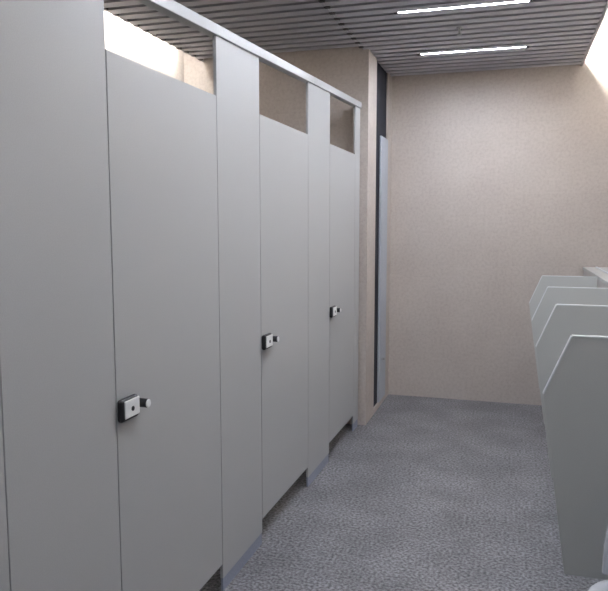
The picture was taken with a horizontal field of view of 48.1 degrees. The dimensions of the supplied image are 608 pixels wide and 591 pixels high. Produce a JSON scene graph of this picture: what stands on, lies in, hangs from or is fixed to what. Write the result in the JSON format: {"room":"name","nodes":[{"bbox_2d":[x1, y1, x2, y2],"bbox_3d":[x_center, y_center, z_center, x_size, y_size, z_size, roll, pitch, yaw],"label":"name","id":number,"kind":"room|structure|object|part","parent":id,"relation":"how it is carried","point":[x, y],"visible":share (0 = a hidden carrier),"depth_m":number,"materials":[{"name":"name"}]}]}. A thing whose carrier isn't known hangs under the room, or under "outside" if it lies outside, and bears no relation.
{"room":"public restroom","nodes":[
{"label":"public restroom","id":0,"kind":"room"},
{"bbox_2d":[104,11,183,81],"bbox_3d":[-2.031,-0.270,2.612,0.150,3.400,7.035,2,6,17],"label":"wall","id":1,"kind":"structure","parent":0,"point":[122,38],"depth_m":4.98,"materials":[{"name":"white paint"}]},
{"bbox_2d":[183,47,376,424],"bbox_3d":[-0.202,-0.639,5.670,1.550,3.300,0.325,2,6,17],"label":"wall","id":2,"kind":"structure","parent":0,"point":[352,71],"depth_m":5.36,"materials":[{"name":"beige paint"}]},
{"bbox_2d":[107,11,203,61],"bbox_3d":[-1.815,-1.755,2.286,0.012,0.379,6.835,2,6,17],"label":"trim","id":3,"kind":"structure","parent":2,"relation":"attached to","point":[107,11],"depth_m":4.86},
{"bbox_2d":[373,73,391,414],"bbox_3d":[0.635,-0.670,5.961,0.120,3.300,0.725,2,6,17],"label":"wall","id":4,"kind":"structure","parent":0,"point":[389,78],"depth_m":6.19,"materials":[{"name":"beige paint"}]},
{"bbox_2d":[374,61,386,405],"bbox_3d":[0.627,-0.681,5.855,0.046,3.255,0.520,2,6,17],"label":"door frame","id":5,"kind":"structure","parent":4,"relation":"attached to","point":[381,73],"depth_m":5.78,"materials":[{"name":"grey metal"}]},
{"bbox_2d":[377,136,387,402],"bbox_3d":[0.706,-0.218,5.989,0.050,2.295,0.310,2,6,17],"label":"door","id":6,"kind":"structure","parent":4,"relation":"in","point":[383,159],"depth_m":5.94,"materials":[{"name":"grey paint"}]},
{"bbox_2d":[199,394,603,590],"bbox_3d":[-0.087,1.385,2.633,3.655,0.100,7.885,2,6,17],"label":"floor","id":7,"kind":"structure","parent":0,"point":[428,494],"depth_m":3.78,"materials":[{"name":"grey carpet"}]},
{"bbox_2d":[0,0,120,590],"bbox_3d":[-1.490,0.259,1.771,1.500,2.322,1.223,2,6,17],"label":"partition","id":8,"kind":"object","parent":7,"relation":"on","point":[59,500],"visible":1,"depth_m":1.84,"materials":[{"name":"grey laminate"}]},
{"bbox_3d":[-0.859,0.341,1.321,0.022,1.993,0.734,2,6,17],"label":"door","id":9,"kind":"part","parent":8,"relation":"part of","materials":[{"name":"grey plastic"}]},
{"bbox_2d":[105,35,261,590],"bbox_3d":[-1.091,0.107,2.937,1.550,2.382,1.258,2,6,17],"label":"stall","id":10,"kind":"object","parent":7,"relation":"on","point":[184,158],"visible":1,"depth_m":2.58,"materials":[{"name":"grey laminate"}]},
{"bbox_3d":[-0.551,0.359,2.186,0.006,0.058,0.084,2,6,17],"label":"lock plate","id":11,"kind":"part","parent":10,"relation":"part of","materials":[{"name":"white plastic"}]},
{"bbox_3d":[-0.533,0.353,2.242,0.046,0.030,0.030,2,6,17],"label":"lock knob","id":12,"kind":"part","parent":10,"relation":"part of","materials":[{"name":"black plastic"}]},
{"bbox_3d":[-0.289,0.060,3.089,0.014,2.322,0.476,2,6,17],"label":"panel","id":13,"kind":"part","parent":10,"relation":"part of","materials":[{"name":"grey laminate"}]},
{"bbox_2d":[136,0,361,107],"bbox_3d":[-0.278,-1.113,3.025,0.047,0.264,4.612,2,6,18],"label":"rail","id":14,"kind":"object","parent":10,"relation":"attached to","point":[172,9],"visible":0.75,"depth_m":2.91,"materials":[{"name":"metal"}]},
{"bbox_2d":[259,82,329,518],"bbox_3d":[-0.712,-0.047,4.124,1.550,2.442,1.252,2,6,17],"label":"stall","id":15,"kind":"object","parent":7,"relation":"on","point":[294,164],"visible":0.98,"depth_m":3.82,"materials":[{"name":"grey laminate"}]},
{"bbox_3d":[-0.171,0.225,3.378,0.006,0.058,0.084,2,6,17],"label":"lock plate","id":16,"kind":"part","parent":15,"relation":"part of","materials":[{"name":"white plastic"}]},
{"bbox_3d":[-0.103,0.094,3.696,0.022,1.993,0.771,2,6,17],"label":"door","id":17,"kind":"part","parent":15,"relation":"part of","materials":[{"name":"grey laminate"}]},
{"bbox_3d":[0.090,-0.093,4.275,0.014,2.382,0.472,2,6,17],"label":"panel","id":18,"kind":"part","parent":15,"relation":"part of","materials":[{"name":"grey laminate"}]},
{"bbox_2d":[329,106,359,441],"bbox_3d":[-0.392,-0.172,5.126,1.550,2.483,0.868,2,6,17],"label":"stall","id":19,"kind":"object","parent":7,"relation":"on","point":[344,165],"visible":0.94,"depth_m":4.88,"materials":[{"name":"grey laminate"}]},
{"bbox_3d":[0.207,0.106,4.564,0.006,0.058,0.084,2,6,17],"label":"lock plate","id":20,"kind":"part","parent":19,"relation":"part of","materials":[{"name":"white plastic"}]},
{"bbox_3d":[0.400,-0.215,5.246,0.014,2.423,0.152,2,6,17],"label":"panel","id":21,"kind":"part","parent":19,"relation":"part of","materials":[{"name":"grey laminate"}]},
{"bbox_2d":[324,0,606,76],"bbox_3d":[0.400,-1.584,2.239,1.621,0.045,7.660,2,6,17],"label":"ceiling slats","id":22,"kind":"structure","parent":0,"point":[556,32],"depth_m":4.68,"materials":[{"name":"grey metal"}]},
{"bbox_2d":[430,51,466,53],"bbox_3d":[1.117,-1.873,5.265,0.272,0.005,0.040,2,6,17],"label":"lamp","id":23,"kind":"object","parent":22,"relation":"attached to","point":[457,51],"depth_m":5.27,"materials":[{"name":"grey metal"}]},
{"bbox_2d":[456,26,462,35],"bbox_3d":[1.048,-1.781,4.590,0.044,0.049,0.044,2,6,17],"label":"sprinkler head","id":24,"kind":"object","parent":22,"relation":"attached to","point":[459,28],"visible":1,"depth_m":4.58},
{"bbox_2d":[394,0,533,14],"bbox_3d":[0.966,-1.785,4.164,0.835,0.053,0.040,2,6,17],"label":"lamp","id":25,"kind":"object","parent":22,"relation":"attached to","point":[529,1],"visible":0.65,"depth_m":4.17,"materials":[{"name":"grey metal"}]},
{"bbox_2d":[471,46,529,50],"bbox_3d":[1.484,-1.860,5.154,0.420,0.009,0.040,2,6,17],"label":"lamp","id":26,"kind":"object","parent":22,"relation":"attached to","point":[473,50],"depth_m":5.15,"materials":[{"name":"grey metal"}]},
{"bbox_2d":[388,19,607,404],"bbox_3d":[0.847,-0.661,6.357,4.355,3.400,0.150,2,6,17],"label":"wall","id":27,"kind":"structure","parent":0,"point":[499,178],"depth_m":6.05,"materials":[{"name":"beige paint"}]},
{"bbox_2d":[580,0,607,65],"bbox_3d":[1.099,-1.720,1.946,0.160,0.383,7.885,2,6,17],"label":"trim","id":28,"kind":"structure","parent":27,"relation":"attached to","point":[606,5],"depth_m":4.70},
{"bbox_2d":[583,267,607,285],"bbox_3d":[1.451,0.164,2.034,0.437,0.025,7.885,2,6,17],"label":"trim","id":29,"kind":"structure","parent":27,"relation":"attached to","point":[603,277],"depth_m":5.17,"materials":[{"name":"stone"}]},
{"bbox_2d":[583,271,607,287],"bbox_3d":[1.455,0.780,2.097,0.431,1.213,7.885,2,6,17],"label":"wall ledge","id":30,"kind":"object","parent":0,"point":[600,284],"visible":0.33,"depth_m":4.77,"materials":[{"name":"stone"}]},
{"bbox_2d":[529,275,597,387],"bbox_3d":[1.864,0.274,4.938,0.455,0.833,0.050,2,6,17],"label":"divider","id":31,"kind":"object","parent":30,"relation":"attached to","point":[545,281],"visible":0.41,"depth_m":4.91,"materials":[{"name":"laminate"}]},
{"bbox_3d":[1.868,0.275,4.948,0.451,0.828,0.026,2,6,17],"label":"panel","id":32,"kind":"part","parent":31,"relation":"part of","materials":[{"name":"laminate"}]},
{"bbox_2d":[532,286,607,423],"bbox_3d":[1.588,0.367,4.048,0.460,0.833,0.050,2,6,17],"label":"divider","id":33,"kind":"object","parent":30,"relation":"attached to","point":[552,296],"visible":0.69,"depth_m":4.03,"materials":[{"name":"plastic"}]},
{"bbox_2d":[536,304,607,477],"bbox_3d":[1.312,0.460,3.159,0.465,0.833,0.050,2,6,17],"label":"divider","id":34,"kind":"object","parent":30,"relation":"attached to","point":[565,320],"visible":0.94,"depth_m":3.16,"materials":[{"name":"plastic"}]},
{"bbox_2d":[543,335,607,579],"bbox_3d":[1.036,0.552,2.269,0.469,0.833,0.050,2,6,17],"label":"divider","id":35,"kind":"object","parent":30,"relation":"attached to","point":[575,394],"visible":1,"depth_m":2.30,"materials":[{"name":"plastic"}]},
{"bbox_2d":[587,521,607,590],"bbox_3d":[0.949,0.660,1.801,0.360,0.744,0.340,2,6,17],"label":"urinal","id":36,"kind":"object","parent":30,"relation":"attached to","point":[602,585],"visible":1,"depth_m":1.98,"materials":[{"name":"white ceramic"}]},
{"bbox_2d":[587,580,607,590],"bbox_3d":[0.949,0.930,1.829,0.360,0.200,0.340,2,6,17],"label":"bowl","id":37,"kind":"object","parent":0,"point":[602,585],"depth_m":1.92,"materials":[{"name":"white ceramic"}]},
{"bbox_3d":[-0.323,-1.633,2.392,2.815,0.008,7.885,2,6,17],"label":"ceiling","id":38,"kind":"structure","parent":0,"visible":0},
{"bbox_2d":[104,0,359,58],"bbox_3d":[-1.172,-1.573,2.145,1.322,0.045,6.560,2,6,17],"label":"ceiling slats","id":39,"kind":"structure","parent":38,"relation":"attached to","point":[275,26],"depth_m":4.52,"materials":[{"name":"grey metal"}]},
{"bbox_2d":[104,0,363,60],"bbox_3d":[-0.988,-1.631,2.725,1.349,0.048,7.617,2,6,17],"label":"ceiling","id":40,"kind":"structure","parent":39,"relation":"attached to","point":[319,1],"depth_m":4.55,"materials":[{"name":"black plastic"}]}
]}

